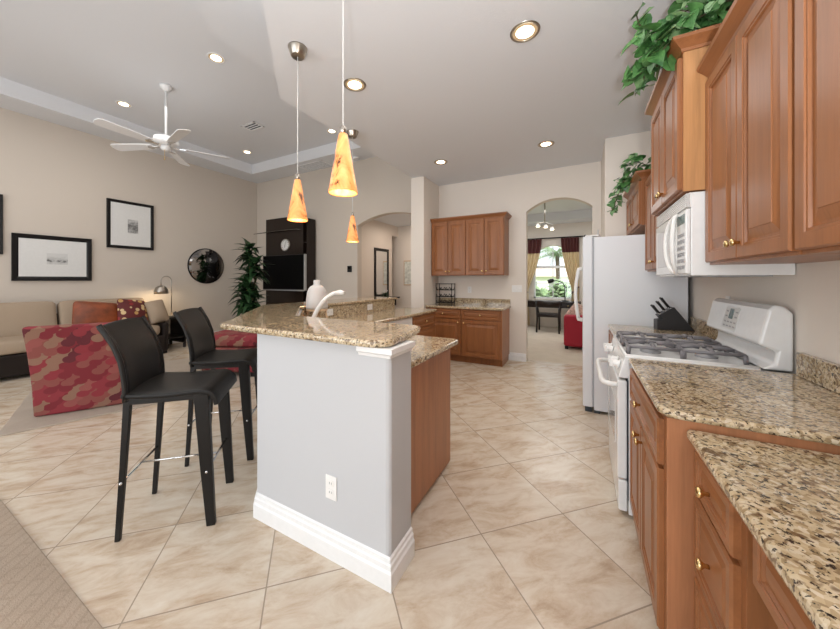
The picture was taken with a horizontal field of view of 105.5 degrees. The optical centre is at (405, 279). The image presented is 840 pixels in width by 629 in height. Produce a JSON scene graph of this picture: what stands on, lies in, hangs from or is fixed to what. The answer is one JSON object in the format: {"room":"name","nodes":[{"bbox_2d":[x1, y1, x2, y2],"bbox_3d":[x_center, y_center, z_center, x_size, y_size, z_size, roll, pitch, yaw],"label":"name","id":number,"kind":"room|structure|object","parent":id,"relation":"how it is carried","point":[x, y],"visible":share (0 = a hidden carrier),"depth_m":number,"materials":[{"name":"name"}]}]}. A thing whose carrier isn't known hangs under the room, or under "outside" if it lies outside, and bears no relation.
{"room":"kitchen","nodes":[
{"label":"kitchen","id":0,"kind":"room"},
{"bbox_2d":[0,107,256,333],"bbox_3d":[-6.213,-0.800,4.611,0.150,4.300,9.300,0,0,29],"label":"wall","id":1,"kind":"structure","parent":0,"point":[56,180],"depth_m":5.92,"materials":[{"name":"beige paint"}]},
{"bbox_2d":[0,194,2,253],"bbox_3d":[-6.180,-0.825,4.464,0.041,0.890,0.675,0,0,29],"label":"framed picture","id":2,"kind":"object","parent":1,"relation":"attached to","point":[1,195],"visible":1,"depth_m":4.74,"materials":[{"name":"black paint"}]},
{"bbox_2d":[11,233,91,280],"bbox_3d":[-5.761,-0.348,5.227,0.041,0.731,0.902,0,0,29],"label":"framed picture","id":3,"kind":"object","parent":1,"relation":"attached to","point":[34,257],"visible":1,"depth_m":5.17,"materials":[{"name":"black paint"}]},
{"bbox_2d":[47,253,67,264],"bbox_3d":[-5.741,-0.340,5.253,0.004,0.180,0.240,0,0,29],"label":"print","id":4,"kind":"object","parent":3,"relation":"attached to","point":[52,258],"depth_m":5.25},
{"bbox_2d":[106,198,153,249],"bbox_3d":[-5.270,-1.040,6.120,0.041,0.900,0.724,0,0,29],"label":"framed picture","id":5,"kind":"object","parent":1,"relation":"attached to","point":[129,225],"visible":1,"depth_m":6.09,"materials":[{"name":"black paint"}]},
{"bbox_2d":[128,219,137,233],"bbox_3d":[-5.255,-1.020,6.138,0.004,0.260,0.160,0,0,29],"label":"print","id":6,"kind":"object","parent":5,"relation":"attached to","point":[132,223],"depth_m":6.14},
{"bbox_2d":[187,248,223,283],"bbox_3d":[-4.584,-0.315,7.350,0.067,0.810,0.810,0,0,29],"label":"round mirror","id":7,"kind":"object","parent":1,"relation":"attached to","point":[205,265],"visible":1,"depth_m":7.31,"materials":[{"name":"black paint"}]},
{"bbox_2d":[0,0,376,182],"bbox_3d":[-1.863,-2.875,1.822,9.020,0.150,8.600,0,0,29],"label":"ceiling","id":8,"kind":"structure","parent":0,"point":[93,54],"depth_m":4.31,"materials":[{"name":"white paint"}]},
{"bbox_2d":[115,101,131,107],"bbox_3d":[-4.498,-2.791,5.084,0.204,0.017,0.204,0,0,29],"label":"recessed light","id":9,"kind":"object","parent":8,"relation":"in","point":[121,103],"visible":1,"depth_m":5.07,"materials":[{"name":"white glass"}]},
{"bbox_2d":[93,83,229,165],"bbox_3d":[-3.462,-2.255,4.569,1.553,1.090,1.554,0,0,29],"label":"ceiling fan","id":10,"kind":"object","parent":8,"relation":"hanging from","point":[166,143],"visible":1,"depth_m":4.54,"materials":[{"name":"white paint"}]},
{"bbox_2d":[207,52,224,63],"bbox_3d":[-2.397,-2.791,4.027,0.204,0.017,0.204,0,0,29],"label":"recessed light","id":11,"kind":"object","parent":8,"relation":"in","point":[214,57],"visible":1,"depth_m":4.01,"materials":[{"name":"white glass"}]},
{"bbox_2d":[241,121,263,130],"bbox_3d":[-2.796,-2.793,5.814,0.360,0.012,0.220,0,0,29],"label":"ceiling vent","id":12,"kind":"object","parent":8,"relation":"in","point":[252,126],"visible":1,"depth_m":5.81,"materials":[{"name":"white metal"}]},
{"bbox_2d":[298,160,332,170],"bbox_3d":[-2.050,-2.563,7.173,0.750,0.012,0.360,0,0,29],"label":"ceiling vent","id":13,"kind":"object","parent":8,"relation":"in","point":[319,164],"visible":0.89,"depth_m":7.16,"materials":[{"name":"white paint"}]},
{"bbox_2d":[0,325,658,628],"bbox_3d":[-1.289,1.400,4.445,8.940,0.100,13.750,0,0,29],"label":"floor","id":14,"kind":"structure","parent":0,"point":[523,526],"depth_m":1.74,"materials":[{"name":"tile"}]},
{"bbox_2d":[0,499,102,628],"bbox_3d":[-3.057,1.344,0.147,3.700,0.012,3.715,0,0,29],"label":"area rug","id":15,"kind":"object","parent":14,"relation":"on","point":[33,594],"visible":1,"depth_m":1.38,"materials":[{"name":"beige carpet"}]},
{"bbox_2d":[0,298,168,378],"bbox_3d":[-5.617,0.842,4.500,0.880,1.017,3.640,0,0,29],"label":"sofa","id":16,"kind":"object","parent":14,"relation":"on","point":[14,316],"visible":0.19,"depth_m":4.67,"materials":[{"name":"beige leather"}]},
{"bbox_2d":[0,335,25,355],"bbox_3d":[-5.606,0.910,4.437,0.800,0.206,1.160,0,0,29],"label":"seat cushion","id":17,"kind":"object","parent":16,"relation":"on","point":[10,345],"depth_m":4.30,"materials":[{"name":"beige fabric"}]},
{"bbox_2d":[0,301,57,336],"bbox_3d":[-5.825,0.605,4.558,0.232,0.540,1.150,-16,-8,28],"label":"cushion","id":18,"kind":"object","parent":16,"relation":"on","point":[14,316],"depth_m":4.71,"materials":[{"name":"beige fabric"}]},
{"bbox_2d":[72,301,117,323],"bbox_3d":[-5.027,0.575,5.180,0.235,0.474,0.598,0,0,33],"label":"throw pillow","id":19,"kind":"object","parent":16,"relation":"on","point":[83,311],"visible":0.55,"depth_m":5.11,"materials":[{"name":"orange fabric"}]},
{"bbox_2d":[57,298,143,324],"bbox_3d":[-5.262,0.605,5.583,0.232,0.540,1.150,-16,-8,28],"label":"cushion","id":20,"kind":"object","parent":16,"relation":"on","point":[64,308],"depth_m":5.13,"materials":[{"name":"beige fabric"}]},
{"bbox_2d":[117,299,147,319],"bbox_3d":[-4.783,0.565,5.582,0.236,0.472,0.474,0,0,29],"label":"throw pillow","id":21,"kind":"object","parent":16,"relation":"on","point":[126,308],"visible":0.59,"depth_m":5.51,"materials":[{"name":"fabric"}]},
{"bbox_2d":[151,325,159,334],"bbox_3d":[-5.043,0.910,5.463,0.800,0.206,1.160,0,0,29],"label":"seat cushion","id":22,"kind":"object","parent":16,"relation":"on","point":[156,327],"depth_m":5.72,"materials":[{"name":"beige fabric"}]},
{"bbox_2d":[144,299,168,324],"bbox_3d":[-4.627,0.595,5.908,0.293,0.449,0.353,0,0,29],"label":"throw pillow","id":23,"kind":"object","parent":16,"relation":"on","point":[156,309],"visible":0.92,"depth_m":5.82,"materials":[{"name":"beige fabric"}]},
{"bbox_2d":[0,358,254,436],"bbox_3d":[-3.081,1.343,4.562,3.100,0.014,2.150,0,0,-42],"label":"area rug","id":24,"kind":"object","parent":14,"relation":"on","point":[23,419],"visible":0.11,"depth_m":3.16,"materials":[{"name":"beige carpet"}]},
{"bbox_2d":[22,322,122,416],"bbox_3d":[-3.409,0.888,3.562,0.920,0.895,0.896,0,0,-32],"label":"armchair","id":25,"kind":"object","parent":24,"relation":"on","point":[72,367],"visible":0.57,"depth_m":3.17,"materials":[{"name":"red fabric"}]},
{"bbox_2d":[201,330,256,376],"bbox_3d":[-2.420,1.039,4.775,0.800,0.594,0.800,0,0,4],"label":"ottoman","id":26,"kind":"object","parent":24,"relation":"on","point":[224,339],"visible":0.38,"depth_m":4.38,"materials":[{"name":"red fabric"}]},
{"bbox_2d":[214,330,256,346],"bbox_3d":[-2.420,0.846,4.775,0.800,0.210,0.800,0,0,4],"label":"cushion","id":27,"kind":"object","parent":26,"relation":"on","point":[224,338],"depth_m":4.38,"materials":[{"name":"red fabric"}]},
{"bbox_2d":[96,316,236,541],"bbox_3d":[-1.361,0.788,1.880,0.569,1.125,0.436,0,0,-15],"label":"bar stool","id":28,"kind":"object","parent":14,"relation":"on","point":[136,347],"visible":1,"depth_m":1.76,"materials":[{"name":"black leather"}]},
{"bbox_2d":[169,316,185,346],"bbox_3d":[-4.770,1.040,6.385,0.570,0.620,0.400,0,0,29],"label":"side table","id":29,"kind":"object","parent":14,"relation":"on","point":[177,334],"visible":0.2,"depth_m":6.52,"materials":[{"name":"black paint"}]},
{"bbox_2d":[154,276,173,316],"bbox_3d":[-4.752,0.326,6.304,0.232,0.809,0.386,0,0,29],"label":"lamp","id":30,"kind":"object","parent":29,"relation":"on","point":[161,289],"visible":0.94,"depth_m":6.21,"materials":[{"name":"silver metal"}]},
{"bbox_2d":[169,333,183,338],"bbox_3d":[-4.774,1.137,6.388,0.540,0.025,0.350,0,0,29],"label":"shelf","id":31,"kind":"object","parent":29,"relation":"attached to","point":[172,335],"depth_m":6.43,"materials":[{"name":"black paint"}]},
{"bbox_2d":[173,307,256,466],"bbox_3d":[-1.444,0.788,2.532,0.569,1.125,0.436,0,0,-11],"label":"bar stool","id":32,"kind":"object","parent":14,"relation":"on","point":[196,325],"visible":0.77,"depth_m":2.38,"materials":[{"name":"black leather"}]},
{"bbox_2d":[228,238,273,316],"bbox_3d":[-3.471,0.190,7.082,0.904,2.319,0.928,0,0,29],"label":"dracaena","id":33,"kind":"object","parent":14,"relation":"on","point":[248,301],"visible":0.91,"depth_m":6.99,"materials":[{"name":"green plant"}]},
{"bbox_2d":[257,217,314,304],"bbox_3d":[-3.029,-0.065,7.716,1.860,2.830,0.430,0,0,29],"label":"entertainment center","id":34,"kind":"object","parent":14,"relation":"on","point":[300,235],"visible":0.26,"depth_m":7.46,"materials":[{"name":"brown wood"}]},
{"bbox_2d":[257,229,299,233],"bbox_3d":[-3.170,-1.156,7.668,1.660,0.012,0.090,0,0,29],"label":"glass shelf","id":35,"kind":"object","parent":34,"relation":"attached to","point":[279,231],"depth_m":7.61,"materials":[{"name":"white"}]},
{"bbox_2d":[263,254,306,290],"bbox_3d":[-2.858,-0.160,7.478,1.410,0.830,0.084,0,0,29],"label":"television","id":36,"kind":"object","parent":34,"relation":"attached to","point":[288,272],"visible":0.92,"depth_m":7.38,"materials":[{"name":"black paint"}]},
{"bbox_2d":[281,239,289,250],"bbox_3d":[-2.853,-0.820,7.539,0.290,0.290,0.032,0,0,29],"label":"wall clock","id":37,"kind":"object","parent":34,"relation":"attached to","point":[285,244],"visible":1,"depth_m":7.52,"materials":[{"name":"silver metal"}]},
{"bbox_2d":[387,317,411,324],"bbox_3d":[-0.316,0.914,3.964,0.610,0.872,0.595,0,0,29],"label":"dishwasher","id":38,"kind":"object","parent":14,"relation":"on","point":[408,321],"visible":0.12,"depth_m":3.90,"materials":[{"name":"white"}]},
{"bbox_2d":[412,312,434,336],"bbox_3d":[0.019,0.912,4.553,0.630,0.876,0.720,0,0,29],"label":"base cabinet","id":39,"kind":"object","parent":14,"relation":"on","point":[426,322],"visible":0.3,"depth_m":4.44,"materials":[{"name":"brown wood"}]},
{"bbox_2d":[411,348,449,513],"bbox_3d":[-0.158,0.912,2.152,0.672,0.876,0.820,0,0,29],"label":"base cabinet","id":40,"kind":"object","parent":14,"relation":"on","point":[430,379],"visible":0.3,"depth_m":2.01,"materials":[{"name":"brown wood"}]},
{"bbox_2d":[332,307,457,367],"bbox_3d":[-0.045,0.454,3.325,1.710,0.036,2.995,0,0,29],"label":"countertop","id":41,"kind":"structure","parent":40,"relation":"on","point":[426,347],"depth_m":2.41,"materials":[{"name":"stone"}]},
{"bbox_2d":[306,308,327,317],"bbox_3d":[-0.898,0.363,3.215,0.210,0.143,0.210,0,0,29],"label":"plant stand","id":42,"kind":"object","parent":41,"relation":"on","point":[307,310],"visible":0.35,"depth_m":3.21,"materials":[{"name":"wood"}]},
{"bbox_2d":[306,280,327,308],"bbox_3d":[-0.898,0.146,3.215,0.216,0.287,0.216,0,0,29],"label":"vase","id":43,"kind":"object","parent":42,"relation":"on","point":[316,292],"visible":0.88,"depth_m":3.13,"materials":[{"name":"white ceramic"}]},
{"bbox_2d":[312,290,344,316],"bbox_3d":[-0.645,0.258,2.566,0.332,0.356,0.068,0,0,16],"label":"faucet","id":44,"kind":"object","parent":41,"relation":"on","point":[338,292],"visible":0.5,"depth_m":2.56,"materials":[{"name":"white plastic"}]},
{"bbox_2d":[426,307,508,366],"bbox_3d":[1.031,0.912,5.406,1.282,0.876,0.610,0,0,29],"label":"base cabinet","id":45,"kind":"object","parent":14,"relation":"on","point":[482,336],"visible":0.91,"depth_m":5.09,"materials":[{"name":"brown wood"}]},
{"bbox_2d":[425,303,510,310],"bbox_3d":[1.046,0.454,5.409,1.305,0.036,0.608,0,0,29],"label":"countertop","id":46,"kind":"structure","parent":45,"relation":"on","point":[437,305],"depth_m":5.21,"materials":[{"name":"stone"}]},
{"bbox_2d":[436,283,454,303],"bbox_3d":[0.716,0.250,5.790,0.310,0.370,0.172,0,0,29],"label":"wine rack","id":47,"kind":"object","parent":46,"relation":"on","point":[439,289],"visible":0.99,"depth_m":5.78,"materials":[{"name":"black metal"}]},
{"bbox_2d":[535,300,560,333],"bbox_3d":[3.693,0.943,8.261,0.596,0.817,0.547,0,0,29],"label":"desk chair","id":48,"kind":"object","parent":14,"relation":"on","point":[549,304],"visible":1,"depth_m":8.08,"materials":[{"name":"brown wood"}]},
{"bbox_2d":[528,300,580,308],"bbox_3d":[3.834,0.965,8.798,1.750,0.770,0.585,0,0,29],"label":"writing desk","id":49,"kind":"object","parent":14,"relation":"on","point":[531,303],"visible":0.28,"depth_m":8.48,"materials":[{"name":"brown wood"}]},
{"bbox_2d":[564,314,582,348],"bbox_3d":[3.617,1.020,6.376,0.800,0.660,0.800,0,0,29],"label":"chair","id":50,"kind":"object","parent":14,"relation":"on","point":[573,329],"visible":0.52,"depth_m":6.14,"materials":[{"name":"red fabric"}]},
{"bbox_2d":[565,303,582,314],"bbox_3d":[3.500,0.720,6.475,0.527,0.521,0.166,0,0,19],"label":"throw pillow","id":51,"kind":"object","parent":50,"relation":"on","point":[571,311],"visible":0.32,"depth_m":6.46,"materials":[{"name":"fabric"}]},
{"bbox_2d":[608,330,612,342],"bbox_3d":[2.076,0.912,2.659,0.670,0.876,0.770,0,0,29],"label":"base cabinet","id":52,"kind":"object","parent":14,"relation":"on","point":[610,333],"visible":0.08,"depth_m":2.94,"materials":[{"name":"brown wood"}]},
{"bbox_2d":[608,324,715,341],"bbox_3d":[2.092,0.454,2.650,0.651,0.036,0.776,0,0,29],"label":"countertop","id":53,"kind":"structure","parent":52,"relation":"on","point":[614,328],"depth_m":2.74,"materials":[{"name":"stone"}]},
{"bbox_2d":[650,297,693,330],"bbox_3d":[2.312,0.295,2.779,0.289,0.281,0.100,0,0,23],"label":"knife block","id":54,"kind":"object","parent":53,"relation":"on","point":[669,318],"visible":1,"depth_m":2.75,"materials":[{"name":"black paint"}]},
{"bbox_2d":[574,234,687,413],"bbox_3d":[2.363,0.448,3.503,0.921,1.805,0.935,0,0,29],"label":"refrigerator","id":55,"kind":"object","parent":14,"relation":"on","point":[618,289],"visible":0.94,"depth_m":3.15,"materials":[{"name":"white metal"}]},
{"bbox_2d":[596,298,792,515],"bbox_3d":[1.658,0.727,2.010,0.780,1.206,0.750,0,0,29],"label":"gas range","id":56,"kind":"object","parent":14,"relation":"on","point":[751,335],"visible":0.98,"depth_m":1.81,"materials":[{"name":"white metal"}]},
{"bbox_2d":[613,336,760,370],"bbox_3d":[1.663,0.442,2.007,0.548,0.016,0.750,0,0,29],"label":"cooktop","id":57,"kind":"object","parent":56,"relation":"in","point":[669,356],"depth_m":1.78,"materials":[{"name":"white metal"}]},
{"bbox_2d":[630,368,839,628],"bbox_3d":[1.328,0.908,1.287,0.678,0.884,0.795,0,0,29],"label":"base cabinet","id":58,"kind":"object","parent":14,"relation":"on","point":[662,491],"visible":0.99,"depth_m":1.09,"materials":[{"name":"brown wood"}]},
{"bbox_2d":[629,358,839,445],"bbox_3d":[1.337,0.450,1.276,0.651,0.028,0.820,0,0,29],"label":"countertop","id":59,"kind":"structure","parent":58,"relation":"on","point":[789,405],"depth_m":1.17,"materials":[{"name":"stone"}]},
{"bbox_2d":[694,450,778,628],"bbox_3d":[1.086,0.937,0.766,0.595,0.826,0.345,0,0,29],"label":"base cabinet","id":60,"kind":"object","parent":14,"relation":"on","point":[726,596],"visible":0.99,"depth_m":0.83,"materials":[{"name":"brown wood"}]},
{"bbox_2d":[257,309,410,556],"bbox_3d":[-0.673,0.826,3.141,1.184,1.049,3.544,0,0,-4],"label":"wall","id":61,"kind":"structure","parent":0,"point":[323,408],"depth_m":1.54,"materials":[{"name":"grey paint"}]},
{"bbox_2d":[220,296,420,347],"bbox_3d":[-0.760,0.283,3.212,1.482,0.034,3.728,0,0,-4],"label":"countertop","id":62,"kind":"structure","parent":61,"relation":"on","point":[281,320],"depth_m":1.81,"materials":[{"name":"stone"}]},
{"bbox_2d":[326,474,336,501],"bbox_3d":[-0.365,1.013,1.553,0.070,0.115,0.010,0,0,29],"label":"power outlet","id":63,"kind":"object","parent":61,"relation":"attached to","point":[331,481],"visible":1,"depth_m":1.55,"materials":[{"name":"white plastic"}]},
{"bbox_2d":[253,491,414,593],"bbox_3d":[-0.710,1.282,3.099,1.122,0.135,3.590,0,0,-7],"label":"baseboard","id":64,"kind":"structure","parent":61,"relation":"attached to","point":[383,571],"depth_m":1.53,"materials":[{"name":"white paint"}]},
{"bbox_2d":[300,300,394,317],"bbox_3d":[-0.717,0.368,3.454,0.612,0.133,2.909,0,0,10],"label":"backsplash","id":65,"kind":"structure","parent":61,"relation":"attached to","point":[359,308],"depth_m":3.97,"materials":[{"name":"stone"}]},
{"bbox_2d":[356,341,414,358],"bbox_3d":[-0.091,0.324,1.508,0.189,0.045,0.224,0,0,29],"label":"trim","id":66,"kind":"structure","parent":61,"relation":"attached to","point":[388,353],"depth_m":1.42,"materials":[{"name":"white paint"}]},
{"bbox_2d":[362,220,397,296],"bbox_3d":[-0.713,-0.100,7.893,0.150,2.900,1.750,0,0,29],"label":"wall","id":67,"kind":"structure","parent":0,"point":[375,234],"depth_m":7.58,"materials":[{"name":"beige paint"}]},
{"bbox_2d":[374,248,388,296],"bbox_3d":[-0.603,-0.170,7.907,0.030,1.200,0.630,0,0,29],"label":"mirror","id":68,"kind":"object","parent":67,"relation":"attached to","point":[381,256],"visible":0.83,"depth_m":7.89,"materials":[{"name":"beige mirror"}]},
{"bbox_2d":[374,213,410,226],"bbox_3d":[-0.480,-1.490,7.851,4.000,0.120,1.900,0,0,29],"label":"ceiling","id":69,"kind":"structure","parent":0,"point":[401,219],"depth_m":7.58,"materials":[{"name":"white paint"}]},
{"bbox_2d":[392,226,410,307],"bbox_3d":[-0.058,-0.100,8.618,4.000,2.900,0.150,0,0,29],"label":"wall","id":70,"kind":"structure","parent":0,"point":[401,245],"depth_m":8.57,"materials":[{"name":"beige paint"}]},
{"bbox_2d":[404,260,410,284],"bbox_3d":[0.074,-0.180,8.443,0.300,0.660,0.028,0,0,29],"label":"framed picture","id":71,"kind":"object","parent":70,"relation":"attached to","point":[407,264],"visible":0.56,"depth_m":8.45,"materials":[{"name":"brown wood"}]},
{"bbox_2d":[411,176,438,307],"bbox_3d":[0.389,-0.205,5.833,0.245,3.110,0.800,0,0,29],"label":"wall","id":72,"kind":"structure","parent":0,"point":[424,193],"depth_m":5.51,"materials":[{"name":"beige paint"}]},
{"bbox_2d":[257,157,600,360],"bbox_3d":[-0.230,-0.800,6.544,8.475,4.300,0.150,0,0,29],"label":"wall","id":73,"kind":"structure","parent":0,"point":[516,194],"depth_m":5.97,"materials":[{"name":"beige paint"}]},
{"bbox_2d":[430,211,511,275],"bbox_3d":[1.103,-0.571,5.494,1.322,1.001,0.397,0,0,29],"label":"upper cabinet","id":74,"kind":"object","parent":73,"relation":"attached to","point":[478,244],"visible":1,"depth_m":5.33,"materials":[{"name":"brown wood"}]},
{"bbox_2d":[440,297,509,305],"bbox_3d":[1.182,0.383,5.667,1.295,0.105,0.024,0,0,29],"label":"backsplash","id":75,"kind":"structure","parent":73,"relation":"attached to","point":[480,301],"depth_m":5.60,"materials":[{"name":"stone"}]},
{"bbox_2d":[509,352,525,361],"bbox_3d":[1.292,1.285,5.612,1.552,0.130,0.016,0,0,29],"label":"baseboard","id":76,"kind":"structure","parent":73,"relation":"attached to","point":[512,356],"depth_m":5.30,"materials":[{"name":"white paint"}]},
{"bbox_2d":[262,0,688,185],"bbox_3d":[0.327,-2.305,2.231,3.545,1.090,7.075,0,0,29],"label":"ceiling","id":77,"kind":"structure","parent":0,"point":[448,80],"depth_m":2.76,"materials":[{"name":"white paint"}]},
{"bbox_2d":[287,41,307,221],"bbox_3d":[-0.823,-1.105,2.423,0.151,1.309,0.151,0,0,3],"label":"pendant lamp","id":78,"kind":"object","parent":77,"relation":"hanging from","point":[297,212],"visible":1,"depth_m":2.39,"materials":[{"name":"yellow glass"}]},
{"bbox_2d":[328,0,357,196],"bbox_3d":[-0.327,-1.105,1.660,0.151,1.309,0.151,0,0,26],"label":"pendant lamp","id":79,"kind":"object","parent":77,"relation":"hanging from","point":[342,181],"visible":1,"depth_m":1.62,"materials":[{"name":"yellow glass"}]},
{"bbox_2d":[346,129,358,242],"bbox_3d":[-0.636,-1.105,3.795,0.151,1.309,0.151,0,0,21],"label":"pendant lamp","id":80,"kind":"object","parent":77,"relation":"hanging from","point":[352,236],"visible":1,"depth_m":3.76,"materials":[{"name":"yellow glass"}]},
{"bbox_2d":[344,78,365,91],"bbox_3d":[-0.462,-1.750,2.878,0.204,0.017,0.204,0,0,29],"label":"recessed light","id":81,"kind":"object","parent":77,"relation":"in","point":[352,84],"visible":0.98,"depth_m":2.87,"materials":[{"name":"white glass"}]},
{"bbox_2d":[510,20,539,42],"bbox_3d":[0.844,-1.750,2.263,0.204,0.017,0.204,0,0,29],"label":"recessed light","id":82,"kind":"object","parent":77,"relation":"in","point":[525,31],"visible":1,"depth_m":2.25,"materials":[{"name":"white glass"}]},
{"bbox_2d":[538,141,554,147],"bbox_3d":[1.816,-1.750,4.137,0.204,0.017,0.204,0,0,29],"label":"recessed light","id":83,"kind":"object","parent":77,"relation":"in","point":[544,144],"visible":1,"depth_m":4.12,"materials":[{"name":"silver metal"}]},
{"bbox_2d":[528,221,591,327],"bbox_3d":[4.412,-0.300,9.071,3.400,3.300,0.150,0,0,29],"label":"wall","id":84,"kind":"structure","parent":0,"point":[579,228],"depth_m":9.07,"materials":[{"name":"beige paint"}]},
{"bbox_2d":[534,266,571,298],"bbox_3d":[4.226,-0.200,9.168,1.020,1.500,0.080,0,0,29],"label":"window","id":85,"kind":"structure","parent":84,"relation":"in","point":[537,267],"depth_m":9.19,"materials":[{"name":"white paint"}]},
{"bbox_2d":[528,235,584,239],"bbox_3d":[4.050,-1.180,9.108,1.950,0.070,0.135,0,0,29],"label":"curtain rod","id":86,"kind":"object","parent":84,"relation":"attached to","point":[584,235],"visible":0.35,"depth_m":8.96,"materials":[{"name":"black paint"}]},
{"bbox_2d":[528,239,541,324],"bbox_3d":[3.601,0.080,9.274,0.638,2.480,0.128,0,0,29],"label":"curtain","id":87,"kind":"object","parent":86,"relation":"hanging from","point":[534,246],"visible":0.34,"depth_m":9.27,"materials":[{"name":"beige fabric"}]},
{"bbox_2d":[561,237,578,300],"bbox_3d":[4.512,0.080,8.774,0.461,2.480,0.128,0,0,29],"label":"curtain","id":88,"kind":"object","parent":86,"relation":"hanging from","point":[570,246],"visible":0.6,"depth_m":8.79,"materials":[{"name":"beige fabric"}]},
{"bbox_2d":[528,199,591,225],"bbox_3d":[3.275,-1.740,7.157,3.250,0.320,4.300,0,0,29],"label":"ceiling","id":89,"kind":"structure","parent":0,"point":[562,211],"depth_m":8.29,"materials":[{"name":"white paint"}]},
{"bbox_2d":[601,131,650,236],"bbox_3d":[2.967,-0.205,4.212,0.624,3.110,0.860,0,0,29],"label":"wall","id":90,"kind":"structure","parent":0,"point":[616,150],"depth_m":3.93,"materials":[{"name":"beige paint"}]},
{"bbox_2d":[688,260,839,373],"bbox_3d":[1.684,-0.800,1.072,0.150,4.300,7.900,0,0,29],"label":"wall","id":91,"kind":"structure","parent":0,"point":[812,295],"depth_m":1.47,"materials":[{"name":"beige paint"}]},
{"bbox_2d":[623,169,650,234],"bbox_3d":[2.595,-0.772,3.342,0.435,0.504,1.012,0,0,29],"label":"upper cabinet","id":92,"kind":"object","parent":91,"relation":"attached to","point":[635,205],"visible":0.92,"depth_m":3.20,"materials":[{"name":"brown wood"}]},
{"bbox_2d":[607,153,650,215],"bbox_3d":[2.393,-0.977,3.352,0.664,0.568,0.581,0,0,-41],"label":"ivy","id":93,"kind":"object","parent":92,"relation":"on","point":[623,184],"visible":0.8,"depth_m":3.31,"materials":[{"name":"green plant"}]},
{"bbox_2d":[645,174,658,271],"bbox_3d":[2.207,-0.512,2.587,0.388,0.875,0.770,0,0,29],"label":"upper cabinet","id":94,"kind":"object","parent":91,"relation":"attached to","point":[650,220],"visible":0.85,"depth_m":2.80,"materials":[{"name":"brown wood"}]},
{"bbox_2d":[644,23,721,215],"bbox_3d":[1.800,-0.865,1.926,0.465,0.799,0.864,0,0,29],"label":"upper cabinet","id":95,"kind":"object","parent":91,"relation":"attached to","point":[676,103],"visible":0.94,"depth_m":1.70,"materials":[{"name":"brown wood"}]},
{"bbox_2d":[619,0,733,103],"bbox_3d":[1.593,-1.382,1.798,0.649,0.524,0.584,0,0,29],"label":"ivy","id":96,"kind":"object","parent":95,"relation":"on","point":[653,48],"visible":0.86,"depth_m":1.75,"materials":[{"name":"green plant"}]},
{"bbox_2d":[656,191,794,276],"bbox_3d":[1.809,-0.237,1.927,0.445,0.443,0.750,0,0,29],"label":"microwave","id":97,"kind":"object","parent":95,"relation":"attached to","point":[680,234],"visible":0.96,"depth_m":1.68,"materials":[{"name":"white plastic"}]},
{"bbox_2d":[691,317,717,338],"bbox_3d":[2.367,0.383,2.501,0.026,0.105,0.773,0,0,29],"label":"backsplash","id":98,"kind":"structure","parent":91,"relation":"attached to","point":[700,325],"depth_m":2.57,"materials":[{"name":"stone"}]},
{"bbox_2d":[696,0,839,264],"bbox_3d":[1.477,-0.582,1.229,0.360,1.014,0.767,0,0,29],"label":"upper cabinet","id":99,"kind":"object","parent":91,"relation":"attached to","point":[748,65],"visible":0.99,"depth_m":1.19,"materials":[{"name":"brown wood"}]},
{"bbox_2d":[795,0,839,253],"bbox_3d":[1.060,-0.582,0.470,0.360,1.014,0.945,0,0,29],"label":"upper cabinet","id":100,"kind":"object","parent":91,"relation":"attached to","point":[817,22],"visible":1,"depth_m":0.85,"materials":[{"name":"brown wood"}]},
{"bbox_2d":[796,352,839,393],"bbox_3d":[1.602,0.383,1.107,0.026,0.105,0.778,0,0,29],"label":"backsplash","id":101,"kind":"structure","parent":91,"relation":"attached to","point":[824,373],"depth_m":1.31,"materials":[{"name":"stone"}]},
{"label":"outside","id":102,"kind":"structure","parent":0,"visible":0},
{"bbox_3d":[16.923,1.650,30.808,60.000,0.100,49.700,0,0,29],"label":"lawn","id":103,"kind":"structure","parent":102,"visible":0},
{"bbox_2d":[536,286,551,296],"bbox_3d":[5.845,0.958,14.506,2.092,1.598,1.495,0,0,29],"label":"shrub","id":104,"kind":"object","parent":103,"relation":"on","point":[541,292],"visible":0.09,"depth_m":14.27,"materials":[{"name":"green plant"}]},
{"bbox_2d":[539,246,562,284],"bbox_3d":[8.016,-0.109,16.742,2.788,3.436,3.026,0,0,29],"label":"palm tree","id":105,"kind":"object","parent":103,"relation":"on","point":[555,254],"visible":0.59,"depth_m":16.65,"materials":[{"name":"green plant"}]},
{"bbox_2d":[536,268,568,289],"bbox_3d":[21.134,0.250,48.860,12.000,4.600,7.000,0,0,29],"label":"house","id":106,"kind":"structure","parent":103,"relation":"on","point":[542,274],"depth_m":46.08,"materials":[{"name":"paint"}]},
{"bbox_2d":[546,279,570,296],"bbox_3d":[7.381,0.812,15.350,2.291,1.744,1.768,0,0,29],"label":"shrub","id":107,"kind":"object","parent":103,"relation":"on","point":[558,290],"visible":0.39,"depth_m":15.20,"materials":[{"name":"green plant"}]},
{"bbox_3d":[0.447,0.937,-0.396,0.595,0.826,0.400,0,0,29],"label":"cabinet","id":108,"kind":"object","parent":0,"visible":0},
{"bbox_2d":[687,429,839,628],"bbox_3d":[0.762,0.504,0.155,0.582,0.035,1.726,0,0,29],"label":"countertop","id":109,"kind":"structure","parent":108,"relation":"on","point":[787,497],"depth_m":0.69,"materials":[{"name":"stone"}]},
{"bbox_2d":[753,536,814,628],"bbox_3d":[0.793,0.603,0.186,0.540,0.155,0.950,0,0,29],"label":"apron","id":110,"kind":"object","parent":109,"relation":"attached to","point":[783,607],"visible":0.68,"depth_m":0.63,"materials":[{"name":"brown wood"}]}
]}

